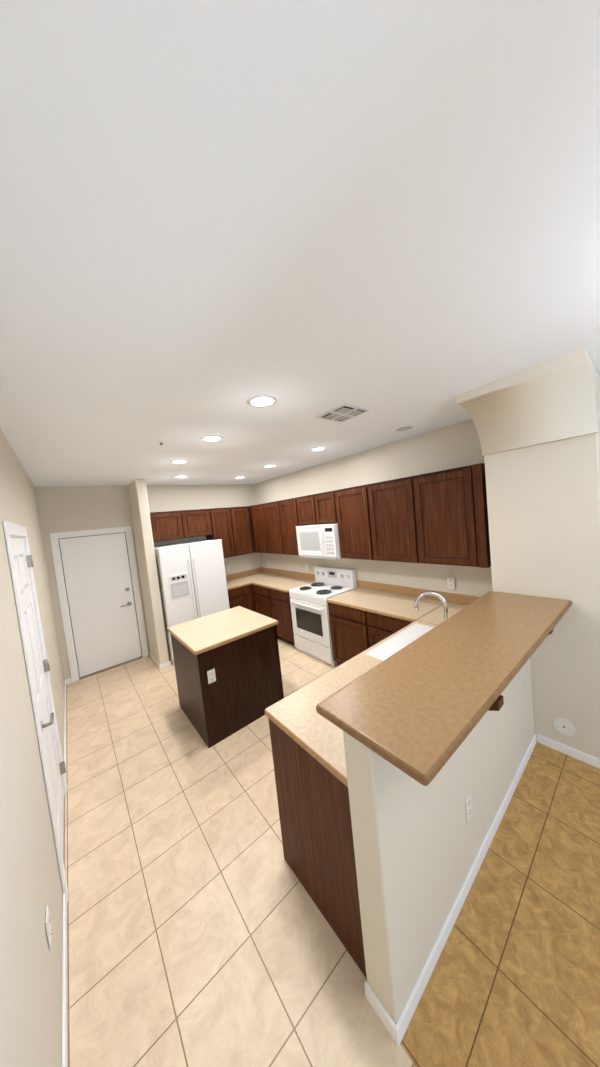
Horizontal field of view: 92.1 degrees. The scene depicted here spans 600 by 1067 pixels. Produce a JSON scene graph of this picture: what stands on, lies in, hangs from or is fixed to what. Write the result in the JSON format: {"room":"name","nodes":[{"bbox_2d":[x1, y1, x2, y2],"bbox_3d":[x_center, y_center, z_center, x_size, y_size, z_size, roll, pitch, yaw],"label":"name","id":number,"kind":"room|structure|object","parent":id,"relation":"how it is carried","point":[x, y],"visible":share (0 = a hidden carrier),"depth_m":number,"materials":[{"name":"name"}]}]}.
{"room":"kitchen","nodes":[
{"label":"kitchen","id":0,"kind":"room"},
{"bbox_2d":[0,429,64,1066],"bbox_3d":[-0.739,0.660,0.651,0.001,2.740,8.450,-9,4,-39],"label":"wall","id":1,"kind":"structure","parent":0,"point":[31,889],"depth_m":1.12,"materials":[{"name":"paint"}]},
{"bbox_2d":[3,521,67,901],"bbox_3d":[-1.720,0.999,1.889,0.161,2.120,0.960,-9,4,-39],"label":"door","id":2,"kind":"structure","parent":1,"relation":"in","point":[29,618],"depth_m":1.87,"materials":[{"name":"white"}]},
{"bbox_2d":[45,905,51,949],"bbox_3d":[-1.009,1.584,1.164,0.008,0.118,0.072,-9,4,-39],"label":"outlet","id":3,"kind":"object","parent":1,"relation":"attached to","point":[48,927],"visible":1,"depth_m":1.15,"materials":[{"name":"white plastic"}]},
{"bbox_2d":[62,892,67,1066],"bbox_3d":[0.384,1.958,-0.477,0.011,0.068,5.329,-9,4,-39],"label":"baseboard","id":4,"kind":"structure","parent":1,"relation":"attached to","point":[64,1008],"depth_m":1.25,"materials":[{"name":"white"}]},
{"bbox_2d":[64,679,68,781],"bbox_3d":[-2.570,2.042,3.184,0.030,0.068,2.159,-9,4,-39],"label":"baseboard","id":5,"kind":"structure","parent":1,"relation":"attached to","point":[66,681],"depth_m":3.01,"materials":[{"name":"white wood"}]},
{"bbox_2d":[34,484,261,681],"bbox_3d":[-2.111,0.542,4.981,3.340,2.740,0.001,-9,4,-39],"label":"wall","id":6,"kind":"structure","parent":0,"point":[68,508],"depth_m":4.40,"materials":[{"name":"paint"}]},
{"bbox_2d":[49,526,148,681],"bbox_3d":[-2.948,0.986,4.329,0.980,2.105,0.145,-9,4,-39],"label":"entry door","id":7,"kind":"structure","parent":6,"relation":"in","point":[103,608],"depth_m":4.29,"materials":[{"name":"white"}]},
{"bbox_2d":[150,511,189,541],"bbox_3d":[-2.183,-0.120,4.724,0.561,0.460,0.328,-9,4,-39],"label":"upper cabinet","id":8,"kind":"object","parent":6,"relation":"attached to","point":[167,525],"depth_m":4.61,"materials":[{"name":"brown wood"}]},
{"bbox_2d":[186,509,213,537],"bbox_3d":[-1.860,-0.169,4.987,0.561,0.460,0.328,-9,4,-39],"label":"upper cabinet","id":9,"kind":"object","parent":6,"relation":"attached to","point":[201,522],"depth_m":4.92,"materials":[{"name":"brown wood"}]},
{"bbox_2d":[206,507,241,557],"bbox_3d":[-1.448,-0.009,5.317,0.451,0.900,0.328,-9,4,-39],"label":"upper cabinet","id":10,"kind":"object","parent":6,"relation":"attached to","point":[225,525],"depth_m":5.22,"materials":[{"name":"brown wood"}]},
{"bbox_2d":[226,567,261,578],"bbox_3d":[-1.208,0.816,5.691,1.118,0.100,0.020,-9,4,-39],"label":"backsplash","id":11,"kind":"structure","parent":6,"relation":"attached to","point":[238,575],"depth_m":5.73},
{"bbox_2d":[234,507,253,554],"bbox_3d":[-1.191,-0.048,5.526,0.501,0.900,0.328,-9,4,-39],"label":"upper cabinet","id":12,"kind":"object","parent":6,"relation":"attached to","point":[245,532],"depth_m":5.45,"materials":[{"name":"brown wood"}]},
{"bbox_2d":[127,479,170,668],"bbox_3d":[-2.307,0.598,4.394,0.154,2.739,0.661,-9,4,-39],"label":"wall","id":13,"kind":"structure","parent":0,"point":[145,552],"depth_m":4.18,"materials":[{"name":"paint"}]},
{"bbox_2d":[0,0,599,486],"bbox_3d":[0.408,-0.894,1.617,3.340,0.001,8.450,-9,4,-39],"label":"ceiling","id":14,"kind":"structure","parent":0,"point":[214,214],"depth_m":0.74,"materials":[{"name":"paint"}]},
{"bbox_2d":[157,440,165,444],"bbox_3d":[-1.179,-0.767,2.459,0.070,0.030,0.070,-9,4,-39],"label":"sprinkler","id":15,"kind":"object","parent":14,"relation":"attached to","point":[161,442],"visible":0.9,"depth_m":2.45,"materials":[{"name":"white metal"}]},
{"bbox_2d":[170,459,188,463],"bbox_3d":[-1.354,-0.808,3.257,0.196,0.008,0.196,-9,4,-39],"label":"recessed light","id":16,"kind":"object","parent":14,"relation":"in","point":[180,461],"visible":0.98,"depth_m":3.25,"materials":[{"name":"white"}]},
{"bbox_2d":[174,475,188,477],"bbox_3d":[-1.719,-0.827,4.197,0.196,0.008,0.196,-9,4,-39],"label":"recessed light","id":17,"kind":"object","parent":14,"relation":"in","point":[181,476],"visible":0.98,"depth_m":4.19,"materials":[{"name":"white"}]},
{"bbox_2d":[200,435,223,441],"bbox_3d":[-0.764,-0.824,2.513,0.196,0.008,0.196,-9,4,-39],"label":"recessed light","id":18,"kind":"object","parent":14,"relation":"in","point":[211,438],"visible":0.98,"depth_m":2.50,"materials":[{"name":"white"}]},
{"bbox_2d":[247,394,277,407],"bbox_3d":[-0.238,-0.837,1.832,0.196,0.008,0.196,-9,4,-39],"label":"recessed light","id":19,"kind":"object","parent":14,"relation":"in","point":[262,400],"visible":1,"depth_m":1.82,"materials":[{"name":"white"}]},
{"bbox_2d":[263,464,276,467],"bbox_3d":[-0.422,-0.952,4.079,0.196,0.008,0.196,-9,4,-39],"label":"recessed light","id":20,"kind":"object","parent":14,"relation":"in","point":[270,465],"visible":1,"depth_m":4.07,"materials":[{"name":"white"}]},
{"bbox_2d":[310,446,326,450],"bbox_3d":[0.210,-0.972,3.330,0.196,0.008,0.196,-9,4,-39],"label":"recessed light","id":21,"kind":"object","parent":14,"relation":"in","point":[321,448],"visible":1,"depth_m":3.32,"materials":[{"name":"white"}]},
{"bbox_2d":[316,403,370,421],"bbox_3d":[0.332,-0.915,2.218,0.300,0.014,0.300,-9,4,-39],"label":"ceiling vent","id":22,"kind":"object","parent":14,"relation":"in","point":[343,412],"visible":1,"depth_m":2.19,"materials":[{"name":"white metal"}]},
{"bbox_2d":[393,425,414,431],"bbox_3d":[1.015,-1.024,2.826,0.200,0.008,0.200,-9,4,-39],"label":"ceiling speaker","id":23,"kind":"object","parent":14,"relation":"attached to","point":[403,428],"visible":0.96,"depth_m":2.81,"materials":[{"name":"white"}]},
{"bbox_2d":[65,638,599,1066],"bbox_3d":[0.687,1.827,1.779,3.340,0.001,8.450,-9,4,-39],"label":"floor","id":24,"kind":"structure","parent":0,"point":[200,932],"depth_m":1.42,"materials":[{"name":"beige tile"}]},
{"bbox_2d":[154,539,229,664],"bbox_3d":[-1.767,1.023,4.734,0.970,1.745,0.740,-9,4,-39],"label":"refrigerator","id":25,"kind":"object","parent":24,"relation":"on","point":[192,581],"visible":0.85,"depth_m":4.40,"materials":[{"name":"white metal"}]},
{"bbox_2d":[167,606,283,747],"bbox_3d":[-0.806,1.436,3.167,0.894,0.914,0.894,-9,4,-39],"label":"kitchen island","id":26,"kind":"object","parent":24,"relation":"on","point":[228,671],"visible":1,"depth_m":2.85,"materials":[{"name":"brown wood"}]},
{"bbox_2d":[228,583,249,609],"bbox_3d":[-1.200,1.371,5.280,0.467,0.874,0.648,-9,4,-39],"label":"base cabinet","id":27,"kind":"object","parent":24,"relation":"on","point":[238,596],"depth_m":5.01,"materials":[{"name":"brown wood"}]},
{"bbox_2d":[250,583,277,637],"bbox_3d":[-0.402,1.298,5.124,0.699,0.874,0.641,-9,4,-39],"label":"base cabinet","id":28,"kind":"object","parent":24,"relation":"on","point":[260,601],"depth_m":4.96,"materials":[{"name":"brown wood"}]},
{"bbox_2d":[226,571,269,590],"bbox_3d":[-1.000,0.880,5.447,1.118,0.040,0.658,-9,4,-39],"label":"countertop","id":29,"kind":"structure","parent":28,"relation":"on","point":[245,579],"depth_m":5.41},
{"bbox_2d":[270,587,294,645],"bbox_3d":[-0.074,1.286,4.767,0.638,0.874,0.611,-9,4,-39],"label":"base cabinet","id":30,"kind":"object","parent":24,"relation":"on","point":[282,607],"depth_m":4.50,"materials":[{"name":"brown wood"}]},
{"bbox_2d":[254,575,315,590],"bbox_3d":[-0.272,0.837,4.919,0.648,0.040,1.080,-9,4,-39],"label":"countertop","id":31,"kind":"structure","parent":30,"relation":"on","point":[279,582],"depth_m":4.85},
{"bbox_2d":[268,719,366,978],"bbox_3d":[0.250,1.442,1.597,0.508,0.874,0.638,-9,4,-39],"label":"base cabinet","id":32,"kind":"object","parent":24,"relation":"on","point":[314,804],"depth_m":1.39,"materials":[{"name":"brown wood"}]},
{"bbox_2d":[265,603,465,786],"bbox_3d":[0.898,0.883,2.141,2.338,0.040,0.648,-9,4,-39],"label":"countertop","id":33,"kind":"structure","parent":32,"relation":"on","point":[297,715],"depth_m":1.72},
{"bbox_2d":[415,591,447,619],"bbox_3d":[1.016,0.632,2.147,0.241,0.431,0.216,-9,4,-39],"label":"faucet","id":34,"kind":"object","parent":33,"relation":"on","point":[422,595],"visible":0.54,"depth_m":2.10,"materials":[{"name":"silver metal"}]},
{"bbox_2d":[289,565,356,666],"bbox_3d":[0.334,1.128,4.187,0.680,1.175,0.790,-9,4,-39],"label":"range","id":35,"kind":"object","parent":24,"relation":"on","point":[310,619],"visible":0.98,"depth_m":4.04,"materials":[{"name":"white metal"},{"name":"dark glass"},{"name":"black metal"}]},
{"bbox_2d":[328,603,361,662],"bbox_3d":[0.842,1.260,3.636,0.638,0.874,0.681,-9,4,-39],"label":"base cabinet","id":36,"kind":"object","parent":24,"relation":"on","point":[346,639],"depth_m":3.51,"materials":[{"name":"brown wood"}]},
{"bbox_2d":[326,587,441,622],"bbox_3d":[0.961,0.802,3.396,0.648,0.040,1.220,-9,4,-39],"label":"countertop","id":37,"kind":"structure","parent":36,"relation":"on","point":[384,602],"depth_m":3.28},
{"bbox_2d":[358,611,409,650],"bbox_3d":[1.181,1.250,3.217,0.638,0.874,0.681,-9,4,-39],"label":"base cabinet","id":38,"kind":"object","parent":24,"relation":"on","point":[372,624],"depth_m":3.12,"materials":[{"name":"brown wood"}]},
{"bbox_2d":[253,419,492,596],"bbox_3d":[1.834,0.272,2.745,0.001,2.740,8.450,-9,4,-39],"label":"wall","id":39,"kind":"structure","parent":0,"point":[457,445],"depth_m":3.49,"materials":[{"name":"paint"}]},
{"bbox_2d":[250,505,265,552],"bbox_3d":[-0.607,-0.101,5.420,0.318,0.900,0.508,-9,4,-39],"label":"upper cabinet","id":40,"kind":"object","parent":39,"relation":"attached to","point":[255,511],"depth_m":5.42,"materials":[{"name":"brown wood"}]},
{"bbox_2d":[258,502,281,553],"bbox_3d":[-0.341,-0.109,5.091,0.318,0.900,0.622,-9,4,-39],"label":"upper cabinet","id":41,"kind":"object","parent":39,"relation":"attached to","point":[269,520],"depth_m":5.09,"materials":[{"name":"brown wood"}]},
{"bbox_2d":[274,499,298,554],"bbox_3d":[-0.067,-0.116,4.754,0.318,0.900,0.531,-9,4,-39],"label":"upper cabinet","id":42,"kind":"object","parent":39,"relation":"attached to","point":[287,521],"depth_m":4.70,"materials":[{"name":"brown wood"}]},
{"bbox_2d":[294,495,309,525],"bbox_3d":[0.227,-0.359,4.347,0.318,0.430,0.481,-9,4,-39],"label":"upper cabinet","id":43,"kind":"object","parent":39,"relation":"attached to","point":[301,505],"depth_m":4.34,"materials":[{"name":"brown wood"}]},
{"bbox_2d":[310,491,333,524],"bbox_3d":[0.437,-0.365,4.087,0.318,0.430,0.471,-9,4,-39],"label":"upper cabinet","id":44,"kind":"object","parent":39,"relation":"attached to","point":[321,504],"depth_m":4.01,"materials":[{"name":"brown wood"}]},
{"bbox_2d":[296,523,341,559],"bbox_3d":[0.340,0.098,4.215,0.411,0.475,0.800,-9,4,-39],"label":"microwave","id":45,"kind":"object","parent":44,"relation":"attached to","point":[320,541],"visible":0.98,"depth_m":4.04,"materials":[{"name":"white plastic"}]},
{"bbox_2d":[334,486,365,559],"bbox_3d":[0.799,-0.141,3.685,0.318,0.900,0.601,-9,4,-39],"label":"upper cabinet","id":46,"kind":"object","parent":39,"relation":"attached to","point":[347,501],"depth_m":3.65,"materials":[{"name":"brown wood"}]},
{"bbox_2d":[262,567,479,605],"bbox_3d":[0.573,0.714,4.358,0.020,0.100,4.296,-9,4,-39],"label":"backsplash","id":47,"kind":"structure","parent":39,"relation":"attached to","point":[449,597],"depth_m":3.56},
{"bbox_2d":[358,478,409,561],"bbox_3d":[1.122,-0.150,3.285,0.318,0.900,0.712,-9,4,-39],"label":"upper cabinet","id":48,"kind":"object","parent":39,"relation":"attached to","point":[383,503],"depth_m":3.25,"materials":[{"name":"brown wood"}]},
{"bbox_2d":[402,463,490,567],"bbox_3d":[1.478,-0.161,2.846,0.318,0.900,0.701,-9,4,-39],"label":"upper cabinet","id":49,"kind":"object","parent":39,"relation":"attached to","point":[439,517],"depth_m":2.71,"materials":[{"name":"brown wood"}]},
{"bbox_2d":[447,577,454,588],"bbox_3d":[1.588,0.521,3.048,0.008,0.118,0.072,-9,4,-39],"label":"outlet","id":50,"kind":"object","parent":39,"relation":"attached to","point":[450,582],"visible":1,"depth_m":3.04,"materials":[{"name":"white plastic"}]},
{"bbox_2d":[343,658,536,1046],"bbox_3d":[1.028,1.211,1.721,2.000,1.160,0.152,-9,4,-39],"label":"wall","id":51,"kind":"structure","parent":0,"point":[420,851],"depth_m":1.21,"materials":[{"name":"paint"}]},
{"bbox_2d":[316,591,571,785],"bbox_3d":[1.001,0.614,1.637,2.008,0.039,0.530,-9,4,-39],"label":"bar","id":52,"kind":"object","parent":51,"relation":"on","point":[417,709],"visible":1,"depth_m":1.28,"materials":[{"name":"laminate"}]},
{"bbox_2d":[489,695,503,710],"bbox_3d":[0.764,0.793,1.285,0.060,0.220,0.230,-9,4,-39],"label":"bracket","id":53,"kind":"object","parent":51,"relation":"attached to","point":[498,703],"visible":0.21,"depth_m":1.19,"materials":[{"name":"brown wood"}]},
{"bbox_2d":[456,347,599,768],"bbox_3d":[1.789,0.313,2.153,0.819,2.739,0.673,-9,4,-39],"label":"wall","id":54,"kind":"structure","parent":0,"point":[538,428],"depth_m":2.08,"materials":[{"name":"paint"}]}
]}

